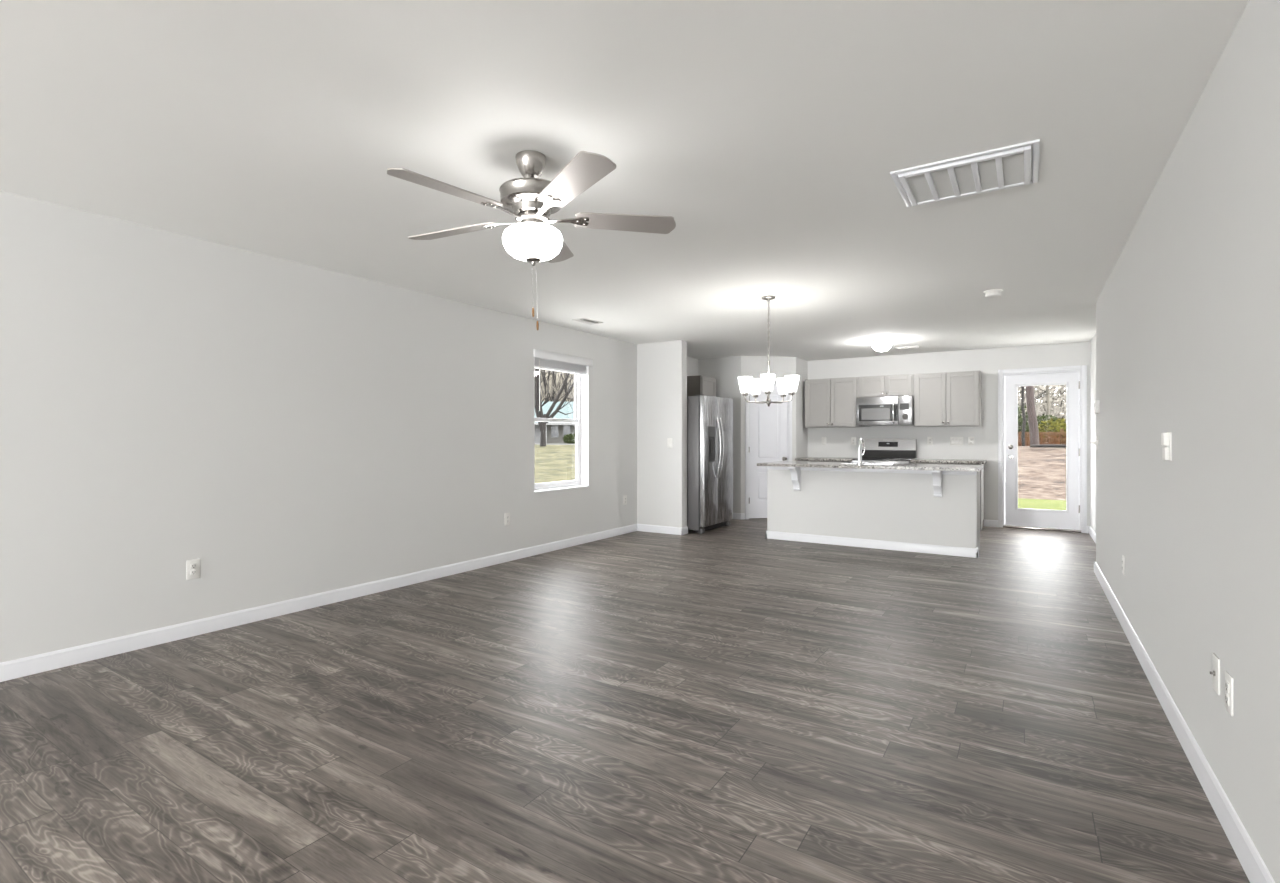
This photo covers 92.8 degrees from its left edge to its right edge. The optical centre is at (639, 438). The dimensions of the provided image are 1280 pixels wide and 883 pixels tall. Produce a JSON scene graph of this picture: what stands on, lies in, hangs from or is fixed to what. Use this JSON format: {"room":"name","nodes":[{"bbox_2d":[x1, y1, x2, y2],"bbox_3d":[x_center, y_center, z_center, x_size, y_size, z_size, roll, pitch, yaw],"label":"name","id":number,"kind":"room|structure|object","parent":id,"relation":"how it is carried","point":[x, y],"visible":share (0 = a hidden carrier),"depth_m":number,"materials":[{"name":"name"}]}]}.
{"room":"empty living room","nodes":[
{"label":"empty living room","id":0,"kind":"room"},
{"bbox_2d":[0,191,697,662],"bbox_3d":[-2.736,-0.012,3.889,0.170,2.440,15.930,0,0,32],"label":"wall","id":1,"kind":"structure","parent":0,"point":[289,429],"depth_m":3.95,"materials":[{"name":"paint"}]},
{"bbox_2d":[187,559,199,579],"bbox_3d":[-2.733,0.800,3.727,0.009,0.118,0.072,0,0,32],"label":"wall outlet","id":2,"kind":"object","parent":1,"relation":"attached to","point":[193,566],"visible":1,"depth_m":3.72,"materials":[{"name":"white plastic"}]},
{"bbox_2d":[190,563,196,568],"bbox_3d":[-2.731,0.780,3.726,0.004,0.029,0.034,0,0,32],"label":"receptacle","id":3,"kind":"object","parent":2,"relation":"attached to","point":[192,565],"depth_m":3.72,"materials":[{"name":"white plastic"}]},
{"bbox_2d":[190,570,196,574],"bbox_3d":[-2.731,0.820,3.726,0.004,0.029,0.034,0,0,32],"label":"receptacle","id":4,"kind":"object","parent":2,"relation":"attached to","point":[192,572],"depth_m":3.72,"materials":[{"name":"white plastic"}]},
{"bbox_2d":[0,524,636,681],"bbox_3d":[-3.441,1.162,2.607,0.015,0.092,12.710,0,0,32],"label":"baseboard","id":5,"kind":"structure","parent":1,"relation":"attached to","point":[17,668],"depth_m":3.99,"materials":[{"name":"white paint"}]},
{"bbox_2d":[504,513,509,524],"bbox_3d":[-1.302,0.792,5.978,0.009,0.118,0.072,0,0,32],"label":"wall outlet","id":6,"kind":"object","parent":1,"relation":"attached to","point":[506,515],"visible":1,"depth_m":5.97,"materials":[{"name":"white plastic"}]},
{"bbox_2d":[534,357,589,492],"bbox_3d":[-0.912,-0.169,6.744,0.177,1.476,0.935,0,0,32],"label":"window","id":7,"kind":"structure","parent":1,"relation":"in","point":[581,382],"depth_m":7.11,"materials":[{"name":"white plastic"}]},
{"bbox_2d":[533,349,592,410],"bbox_3d":[-0.859,-0.605,6.732,0.096,0.636,0.997,0,0,32],"label":"window blind","id":8,"kind":"object","parent":7,"relation":"attached to","point":[545,360],"visible":0.84,"depth_m":6.66,"materials":[{"name":"white plastic"}]},
{"bbox_2d":[0,0,1248,360],"bbox_3d":[0.400,-1.307,1.897,7.600,0.150,15.930,0,0,32],"label":"ceiling","id":9,"kind":"structure","parent":0,"point":[772,134],"depth_m":2.52,"materials":[{"name":"paint"}]},
{"bbox_2d":[387,150,675,330],"bbox_3d":[-0.504,-0.850,2.644,1.244,0.754,1.233,-1,0,32],"label":"ceiling fan","id":10,"kind":"object","parent":9,"relation":"hanging from","point":[531,199],"visible":1,"depth_m":2.58,"materials":[{"name":"silver metal"}]},
{"bbox_2d":[572,318,602,324],"bbox_3d":[-0.548,-1.227,6.391,0.170,0.010,0.320,0,0,32],"label":"ceiling vent","id":11,"kind":"object","parent":9,"relation":"in","point":[583,320],"visible":1,"depth_m":6.38,"materials":[{"name":"white plastic"}]},
{"bbox_2d":[738,295,798,406],"bbox_3d":[1.138,-0.753,5.297,0.498,0.957,0.516,0,0,32],"label":"chandelier","id":12,"kind":"object","parent":9,"relation":"hanging from","point":[789,384],"visible":1,"depth_m":5.26,"materials":[{"name":"white glass"}]},
{"bbox_2d":[871,339,892,350],"bbox_3d":[3.039,-1.163,7.654,0.256,0.137,0.256,0,0,32],"label":"flush ceiling light","id":13,"kind":"object","parent":9,"relation":"attached to","point":[877,344],"visible":1,"depth_m":7.57,"materials":[{"name":"white glass"}]},
{"bbox_2d":[896,346,920,348],"bbox_3d":[3.626,-1.227,8.241,0.300,0.010,0.150,0,0,32],"label":"ceiling vent","id":14,"kind":"object","parent":9,"relation":"in","point":[909,347],"visible":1,"depth_m":8.21,"materials":[{"name":"white plastic"}]},
{"bbox_2d":[890,139,1039,206],"bbox_3d":[1.528,-1.221,2.862,0.580,0.022,0.480,0,0,32],"label":"ceiling vent","id":15,"kind":"object","parent":9,"relation":"in","point":[1006,167],"visible":1,"depth_m":2.81,"materials":[{"name":"white metal"}]},
{"bbox_2d":[983,289,1002,297],"bbox_3d":[2.951,-1.206,5.091,0.140,0.053,0.140,0,0,32],"label":"smoke detector","id":16,"kind":"object","parent":9,"relation":"attached to","point":[993,293],"visible":1,"depth_m":5.05,"materials":[{"name":"white plastic"}]},
{"bbox_2d":[0,518,1249,882],"bbox_3d":[0.400,1.268,1.897,7.600,0.120,15.930,0,0,32],"label":"floor","id":17,"kind":"structure","parent":0,"point":[733,703],"depth_m":2.45,"materials":[{"name":"grey wood"}]},
{"bbox_2d":[687,395,732,533],"bbox_3d":[0.753,0.325,8.212,0.842,1.758,0.890,0,0,32],"label":"refrigerator","id":18,"kind":"object","parent":17,"relation":"on","point":[709,418],"visible":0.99,"depth_m":7.78,"materials":[{"name":"silver metal"}]},
{"bbox_2d":[809,461,845,461],"bbox_3d":[2.852,0.770,9.204,0.835,0.875,0.610,0,0,32],"label":"base cabinet","id":19,"kind":"object","parent":17,"relation":"on","point":[809,461],"visible":0.02,"depth_m":8.96,"materials":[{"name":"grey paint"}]},
{"bbox_2d":[795,457,852,461],"bbox_3d":[2.850,0.313,9.205,0.837,0.038,0.645,0,0,32],"label":"countertop","id":20,"kind":"structure","parent":19,"relation":"on","point":[800,458],"depth_m":8.97,"materials":[{"name":"stone"}]},
{"bbox_2d":[766,466,979,557],"bbox_3d":[2.580,0.766,6.934,2.247,0.884,0.822,0,0,32],"label":"kitchen island","id":21,"kind":"object","parent":17,"relation":"on","point":[921,511],"visible":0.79,"depth_m":6.67,"materials":[{"name":"paint"}]},
{"bbox_2d":[757,461,983,471],"bbox_3d":[2.569,0.308,6.916,2.287,0.032,0.850,0,0,32],"label":"island countertop","id":22,"kind":"structure","parent":21,"relation":"on","point":[900,466],"depth_m":6.56,"materials":[{"name":"stone"}]},
{"bbox_2d":[857,438,864,463],"bbox_3d":[2.548,0.144,6.966,0.090,0.296,0.222,0,0,32],"label":"kitchen faucet","id":23,"kind":"object","parent":22,"relation":"on","point":[860,454],"visible":0.94,"depth_m":6.89,"materials":[{"name":"silver metal"}]},
{"bbox_2d":[841,462,897,464],"bbox_3d":[2.671,0.401,7.077,0.556,0.226,0.366,0,0,32],"label":"sink","id":24,"kind":"object","parent":22,"relation":"in","point":[846,462],"visible":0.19,"depth_m":7.16,"materials":[{"name":"silver metal"}]},
{"bbox_2d":[850,462,893,463],"bbox_3d":[2.671,0.402,7.077,0.520,0.224,0.330,0,0,32],"label":"basin","id":25,"kind":"object","parent":24,"relation":"in","point":[850,462],"depth_m":7.20,"materials":[{"name":"silver metal"}]},
{"bbox_2d":[852,439,916,463],"bbox_3d":[3.499,0.595,8.728,0.756,1.167,0.698,0,0,32],"label":"range","id":26,"kind":"object","parent":17,"relation":"on","point":[876,450],"visible":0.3,"depth_m":8.90,"materials":[{"name":"silver metal"}]},
{"bbox_2d":[852,460,909,463],"bbox_3d":[3.340,0.663,8.478,0.756,0.710,0.106,0,0,32],"label":"sink","id":27,"kind":"object","parent":26,"relation":"in","point":[869,461],"depth_m":8.45,"materials":[{"name":"metal"}]},
{"bbox_2d":[852,458,915,460],"bbox_3d":[3.499,0.297,8.727,0.756,0.021,0.555,0,0,32],"label":"cooktop","id":28,"kind":"object","parent":26,"relation":"in","point":[854,459],"depth_m":8.57,"materials":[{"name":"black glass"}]},
{"bbox_2d":[911,463,983,530],"bbox_3d":[4.210,0.770,8.341,0.842,0.875,0.610,0,0,32],"label":"base cabinet","id":29,"kind":"object","parent":17,"relation":"on","point":[982,470],"visible":0.06,"depth_m":8.11,"materials":[{"name":"grey paint"}]},
{"bbox_2d":[910,459,986,463],"bbox_3d":[4.224,0.313,8.332,0.878,0.038,0.645,0,0,32],"label":"countertop","id":30,"kind":"structure","parent":29,"relation":"on","point":[948,461],"depth_m":8.10,"materials":[{"name":"stone"}]},
{"bbox_2d":[637,340,686,527],"bbox_3d":[0.279,-0.012,7.856,0.665,2.440,0.140,0,0,32],"label":"wall","id":31,"kind":"structure","parent":0,"point":[661,366],"depth_m":7.78,"materials":[{"name":"paint"}]},
{"bbox_2d":[637,524,687,534],"bbox_3d":[0.282,1.162,7.845,0.680,0.092,0.155,0,0,32],"label":"baseboard","id":32,"kind":"structure","parent":31,"relation":"attached to","point":[640,527],"depth_m":7.75,"materials":[{"name":"white paint"}]},
{"bbox_2d":[667,438,671,447],"bbox_3d":[0.377,0.058,7.704,0.072,0.118,0.012,0,0,32],"label":"light switch","id":33,"kind":"object","parent":31,"relation":"attached to","point":[669,440],"visible":1,"depth_m":7.71,"materials":[{"name":"white plastic"}]},
{"bbox_2d":[698,356,807,512],"bbox_3d":[1.812,-0.012,9.391,1.781,2.440,0.539,0,0,-7],"label":"wall","id":34,"kind":"structure","parent":0,"point":[726,371],"depth_m":9.17,"materials":[{"name":"paint"}]},
{"bbox_2d":[687,375,715,395],"bbox_3d":[0.845,-0.532,8.954,0.441,0.730,0.480,0,0,32],"label":"upper cabinet","id":35,"kind":"object","parent":34,"relation":"attached to","point":[696,385],"visible":0.34,"depth_m":8.74,"materials":[{"name":"grey paint"}]},
{"bbox_2d":[733,513,744,519],"bbox_3d":[1.765,1.162,9.155,1.225,0.092,0.212,0,0,3],"label":"baseboard","id":36,"kind":"structure","parent":34,"relation":"attached to","point":[741,516],"depth_m":9.08,"materials":[{"name":"white paint"}]},
{"bbox_2d":[745,379,791,518],"bbox_3d":[1.927,0.158,9.173,0.737,2.101,0.173,0,0,-9],"label":"door","id":37,"kind":"structure","parent":34,"relation":"in","point":[768,430],"depth_m":9.14,"materials":[{"name":"white paint"}]},
{"bbox_2d":[808,342,1089,525],"bbox_3d":[3.671,-0.012,9.160,4.990,2.440,0.160,0,0,32],"label":"wall","id":38,"kind":"structure","parent":0,"point":[987,361],"depth_m":8.57,"materials":[{"name":"paint"}]},
{"bbox_2d":[822,437,825,444],"bbox_3d":[2.886,0.043,9.557,0.072,0.118,0.012,0,0,32],"label":"light switch","id":39,"kind":"object","parent":38,"relation":"attached to","point":[823,438],"visible":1,"depth_m":9.55,"materials":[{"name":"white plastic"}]},
{"bbox_2d":[805,377,860,427],"bbox_3d":[2.951,-0.537,9.315,0.795,0.740,0.351,0,0,32],"label":"upper cabinet","id":40,"kind":"object","parent":38,"relation":"attached to","point":[831,402],"visible":1,"depth_m":9.20,"materials":[{"name":"grey paint"}]},
{"bbox_2d":[851,437,855,444],"bbox_3d":[3.267,0.043,9.317,0.072,0.118,0.009,0,0,32],"label":"wall outlet","id":41,"kind":"object","parent":38,"relation":"attached to","point":[853,439],"visible":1,"depth_m":9.31,"materials":[{"name":"white plastic"}]},
{"bbox_2d":[858,374,913,397],"bbox_3d":[3.607,-0.753,8.898,0.755,0.307,0.351,0,0,32],"label":"upper cabinet","id":42,"kind":"object","parent":38,"relation":"attached to","point":[888,385],"visible":0.95,"depth_m":8.76,"materials":[{"name":"grey paint"}]},
{"bbox_2d":[856,396,913,426],"bbox_3d":[3.575,-0.388,8.847,0.754,0.421,0.471,0,0,32],"label":"microwave","id":43,"kind":"object","parent":42,"relation":"attached to","point":[890,410],"visible":0.99,"depth_m":8.69,"materials":[{"name":"silver metal"}]},
{"bbox_2d":[927,437,932,444],"bbox_3d":[4.165,0.038,8.746,0.072,0.118,0.009,0,0,32],"label":"wall outlet","id":44,"kind":"object","parent":38,"relation":"attached to","point":[929,439],"visible":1,"depth_m":8.74,"materials":[{"name":"white plastic"}]},
{"bbox_2d":[914,371,981,426],"bbox_3d":[4.275,-0.537,8.474,0.820,0.740,0.351,0,0,32],"label":"upper cabinet","id":45,"kind":"object","parent":38,"relation":"attached to","point":[946,399],"visible":1,"depth_m":8.34,"materials":[{"name":"grey paint"}]},
{"bbox_2d":[950,437,962,444],"bbox_3d":[4.452,0.038,8.562,0.164,0.118,0.012,0,0,32],"label":"light switch","id":46,"kind":"object","parent":38,"relation":"attached to","point":[953,440],"visible":1,"depth_m":8.56,"materials":[{"name":"white plastic"}]},
{"bbox_2d":[968,437,973,444],"bbox_3d":[4.604,0.038,8.467,0.072,0.118,0.009,0,0,32],"label":"wall outlet","id":47,"kind":"object","parent":38,"relation":"attached to","point":[970,439],"visible":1,"depth_m":8.46,"materials":[{"name":"white plastic"}]},
{"bbox_2d":[998,365,1086,532],"bbox_3d":[5.322,0.137,8.083,0.976,2.142,0.227,0,0,32],"label":"door","id":48,"kind":"structure","parent":38,"relation":"in","point":[1074,518],"depth_m":8.00,"materials":[{"name":"white paint"}]},
{"bbox_2d":[1090,334,1095,532],"bbox_3d":[6.320,-0.012,6.099,1.560,2.440,3.704,0,0,-21],"label":"wall","id":49,"kind":"structure","parent":0,"point":[1093,341],"depth_m":7.49,"materials":[{"name":"paint"}]},
{"bbox_2d":[984,519,1095,542],"bbox_3d":[4.958,1.162,7.634,1.180,0.092,1.035,0,0,32],"label":"baseboard","id":50,"kind":"structure","parent":49,"relation":"attached to","point":[990,523],"depth_m":8.29,"materials":[{"name":"white paint"}]},
{"bbox_2d":[1096,0,1279,882],"bbox_3d":[1.729,-0.012,-0.678,2.593,2.440,13.010,0,0,32],"label":"wall","id":51,"kind":"structure","parent":0,"point":[1188,310],"depth_m":2.07,"materials":[{"name":"paint"}]},
{"bbox_2d":[1091,436,1098,449],"bbox_3d":[4.013,0.040,5.376,0.046,0.118,0.118,0,0,32],"label":"toggle switch","id":52,"kind":"object","parent":51,"relation":"attached to","point":[1096,442],"visible":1,"depth_m":5.34,"materials":[{"name":"white plastic"}]},
{"bbox_2d":[1094,400,1099,413],"bbox_3d":[3.961,-0.272,5.279,0.032,0.116,0.124,0,0,32],"label":"thermostat","id":53,"kind":"object","parent":51,"relation":"attached to","point":[1096,402],"visible":1,"depth_m":5.23,"materials":[{"name":"white plastic"}]},
{"bbox_2d":[1122,555,1124,574],"bbox_3d":[3.112,0.815,3.923,0.009,0.118,0.072,0,0,32],"label":"wall outlet","id":54,"kind":"object","parent":51,"relation":"attached to","point":[1123,557],"visible":1,"depth_m":3.90,"materials":[{"name":"white plastic"}]},
{"bbox_2d":[1161,432,1171,460],"bbox_3d":[2.303,0.035,2.666,0.026,0.124,0.074,0,0,32],"label":"light switch","id":55,"kind":"object","parent":51,"relation":"attached to","point":[1166,438],"visible":1,"depth_m":2.64,"materials":[{"name":"white plastic"}]},
{"bbox_2d":[1094,562,1274,882],"bbox_3d":[1.717,1.162,-0.573,2.488,0.092,12.875,0,0,32],"label":"baseboard","id":56,"kind":"structure","parent":51,"relation":"attached to","point":[1253,865],"depth_m":2.15,"materials":[{"name":"white paint"}]},
{"bbox_2d":[1210,653,1219,694],"bbox_3d":[1.885,0.772,2.001,0.018,0.118,0.072,0,0,32],"label":"cable plate","id":57,"kind":"object","parent":51,"relation":"attached to","point":[1215,672],"visible":1,"depth_m":1.99,"materials":[{"name":"white plastic"}]},
{"bbox_2d":[1225,671,1232,716],"bbox_3d":[1.809,0.783,1.872,0.009,0.118,0.072,0,0,32],"label":"wall outlet","id":58,"kind":"object","parent":51,"relation":"attached to","point":[1228,678],"visible":1,"depth_m":1.86,"materials":[{"name":"white plastic"}]},
{"bbox_2d":[1225,680,1228,692],"bbox_3d":[1.807,0.763,1.873,0.004,0.029,0.034,0,0,32],"label":"receptacle","id":59,"kind":"object","parent":58,"relation":"attached to","point":[1226,681],"depth_m":1.87,"materials":[{"name":"white plastic"}]},
{"bbox_2d":[1225,693,1228,705],"bbox_3d":[1.807,0.802,1.873,0.004,0.029,0.034,0,0,32],"label":"receptacle","id":60,"kind":"object","parent":58,"relation":"attached to","point":[1226,694],"depth_m":1.87,"materials":[{"name":"white plastic"}]},
{"label":"outside","id":61,"kind":"structure","parent":0,"visible":0},
{"bbox_2d":[541,369,573,401],"bbox_3d":[-9.667,-16.106,124.626,90.000,33.628,100.000,0,0,32],"label":"hillside","id":62,"kind":"structure","parent":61,"point":[570,375],"depth_m":119.13,"materials":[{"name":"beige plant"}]},
{"bbox_2d":[541,369,550,399],"bbox_3d":[-12.569,-9.008,86.170,8.278,15.245,3.515,0,0,25],"label":"tree","id":63,"kind":"object","parent":62,"relation":"on","point":[548,379],"visible":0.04,"depth_m":86.59,"materials":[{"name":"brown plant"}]},
{"bbox_2d":[542,369,561,400],"bbox_3d":[-11.351,-9.153,82.287,11.975,18.443,3.365,0,0,41],"label":"tree","id":64,"kind":"object","parent":62,"relation":"on","point":[542,369],"visible":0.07,"depth_m":82.53,"materials":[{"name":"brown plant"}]},
{"bbox_2d":[542,371,567,401],"bbox_3d":[-12.023,-8.252,79.969,5.926,19.258,7.050,0,0,-31],"label":"tree","id":65,"kind":"object","parent":62,"relation":"on","point":[554,389],"visible":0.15,"depth_m":80.30,"materials":[{"name":"plant"}]},
{"bbox_2d":[540,371,573,401],"bbox_3d":[-11.862,-6.722,97.036,42.298,15.104,39.385,0,0,32],"label":"undergrowth","id":66,"kind":"object","parent":62,"relation":"on","point":[569,396],"visible":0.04,"depth_m":101.95,"materials":[{"name":"beige plant"}]},
{"bbox_2d":[561,372,571,401],"bbox_3d":[-11.170,-11.538,95.587,7.397,17.463,9.443,0,0,-18],"label":"tree","id":67,"kind":"object","parent":62,"relation":"on","point":[564,372],"visible":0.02,"depth_m":93.83,"materials":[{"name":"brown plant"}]},
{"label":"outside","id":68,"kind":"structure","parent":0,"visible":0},
{"bbox_2d":[1018,498,1065,509],"bbox_3d":[17.927,1.378,4.420,34.480,0.001,7.110,0,0,32],"label":"lawn","id":69,"kind":"structure","parent":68,"point":[1022,503],"depth_m":12.70,"materials":[{"name":"green plant"}]},
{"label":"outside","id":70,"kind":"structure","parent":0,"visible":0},
{"bbox_2d":[535,445,574,482],"bbox_3d":[-16.484,0.978,34.172,55.520,0.760,100.000,0,0,32],"label":"lawn","id":71,"kind":"structure","parent":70,"point":[553,463],"depth_m":25.93,"materials":[{"name":"green plant"}]},
{"bbox_2d":[540,371,567,401],"bbox_3d":[-10.963,-4.908,77.665,6.683,12.308,2.838,0,0,23],"label":"tree","id":72,"kind":"object","parent":71,"relation":"on","point":[549,371],"visible":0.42,"depth_m":77.30,"materials":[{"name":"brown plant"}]},
{"bbox_2d":[535,368,573,446],"bbox_3d":[-7.332,-4.666,54.310,6.494,10.880,3.775,0,0,-3],"label":"bare tree","id":73,"kind":"object","parent":71,"relation":"on","point":[539,414],"visible":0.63,"depth_m":53.97,"materials":[{"name":"grey plant"}]},
{"bbox_2d":[535,401,574,443],"bbox_3d":[-9.414,-1.622,69.915,19.200,5.220,10.900,0,0,-8],"label":"house","id":74,"kind":"structure","parent":71,"relation":"on","point":[555,431],"depth_m":66.02,"materials":[{"name":"grey"}]},
{"bbox_2d":[562,434,574,443],"bbox_3d":[-7.082,0.098,62.520,2.009,1.242,1.414,0,0,32],"label":"shrub","id":75,"kind":"object","parent":71,"relation":"on","point":[566,438],"visible":0.79,"depth_m":62.15,"materials":[{"name":"green plant"}]},
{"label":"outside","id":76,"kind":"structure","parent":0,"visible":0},
{"bbox_2d":[535,444,574,444],"bbox_3d":[-7.011,0.778,62.100,26.043,0.460,2.200,0,0,0],"label":"path","id":77,"kind":"structure","parent":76,"point":[535,444],"depth_m":60.99,"materials":[{"name":"concrete"}]},
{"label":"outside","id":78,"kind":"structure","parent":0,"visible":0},
{"bbox_2d":[1018,446,1065,499],"bbox_3d":[22.194,0.873,11.134,34.480,1.190,11.400,0,0,32],"label":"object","id":79,"kind":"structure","parent":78,"point":[1041,471],"depth_m":16.79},
{"bbox_2d":[1030,444,1065,447],"bbox_3d":[15.033,0.271,21.537,2.105,0.125,0.155,0,0,26],"label":"fallen log","id":80,"kind":"object","parent":79,"relation":"on","point":[1039,445],"visible":0.57,"depth_m":21.73,"materials":[{"name":"grey wood"}]},
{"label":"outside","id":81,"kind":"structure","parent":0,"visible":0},
{"bbox_3d":[46.563,-1.578,30.837,74.480,3.853,48.000,0,0,32],"label":"ground","id":82,"kind":"structure","parent":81,"visible":0},
{"bbox_2d":[1018,404,1028,437],"bbox_3d":[17.091,-0.554,27.488,1.412,1.976,1.602,0,0,32],"label":"shrub","id":83,"kind":"object","parent":82,"relation":"on","point":[1020,421],"visible":0.17,"depth_m":27.18,"materials":[{"name":"green plant"}]},
{"bbox_2d":[1026,386,1038,444],"bbox_3d":[14.620,-3.637,23.009,4.497,8.506,4.239,0,0,2],"label":"pine tree","id":84,"kind":"object","parent":82,"relation":"on","point":[1030,400],"visible":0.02,"depth_m":22.94,"materials":[{"name":"brown plant"}]},
{"bbox_2d":[1021,386,1054,445],"bbox_3d":[15.566,-2.656,24.541,3.271,6.377,2.266,0,0,-14],"label":"bare tree","id":85,"kind":"object","parent":82,"relation":"on","point":[1022,387],"visible":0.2,"depth_m":24.46,"materials":[{"name":"grey plant"}]},
{"bbox_2d":[1018,385,1065,428],"bbox_3d":[25.346,-1.892,38.495,7.536,4.399,23.495,0,0,35],"label":"thicket","id":86,"kind":"object","parent":82,"relation":"on","point":[1041,408],"visible":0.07,"depth_m":31.57,"materials":[{"name":"grey plant"}]},
{"bbox_2d":[1018,429,1065,444],"bbox_3d":[16.316,0.083,25.396,6.500,0.950,0.150,0,0,32],"label":"rail fence","id":87,"kind":"object","parent":82,"relation":"on","point":[1061,430],"visible":0.12,"depth_m":24.94,"materials":[{"name":"brown wood"}]},
{"bbox_2d":[1018,431,1065,445],"bbox_3d":[17.023,0.088,25.488,5.367,0.763,2.427,0,0,1],"label":"brush","id":88,"kind":"object","parent":82,"relation":"on","point":[1040,434],"visible":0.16,"depth_m":24.79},
{"bbox_2d":[1027,414,1059,437],"bbox_3d":[19.226,-0.379,29.003,1.508,1.628,1.663,0,0,32],"label":"shrub","id":89,"kind":"object","parent":82,"relation":"on","point":[1043,415],"visible":0.15,"depth_m":28.77,"materials":[{"name":"green plant"}]},
{"bbox_2d":[1035,385,1063,418],"bbox_3d":[20.139,-2.918,29.826,3.067,6.859,3.169,0,0,19],"label":"bare tree","id":90,"kind":"object","parent":82,"relation":"on","point":[1047,386],"visible":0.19,"depth_m":29.95,"materials":[{"name":"grey plant"}]},
{"bbox_2d":[1038,418,1065,437],"bbox_3d":[18.623,-0.244,27.023,2.060,1.364,1.660,0,0,32],"label":"shrub","id":91,"kind":"object","parent":82,"relation":"on","point":[1049,428],"visible":0.25,"depth_m":27.01,"materials":[{"name":"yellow plant"}]},
{"bbox_2d":[1052,385,1064,426],"bbox_3d":[22.693,-3.259,32.839,2.896,7.508,3.987,0,0,43],"label":"bare tree","id":92,"kind":"object","parent":82,"relation":"on","point":[1062,385],"visible":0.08,"depth_m":32.92,"materials":[{"name":"grey plant"}]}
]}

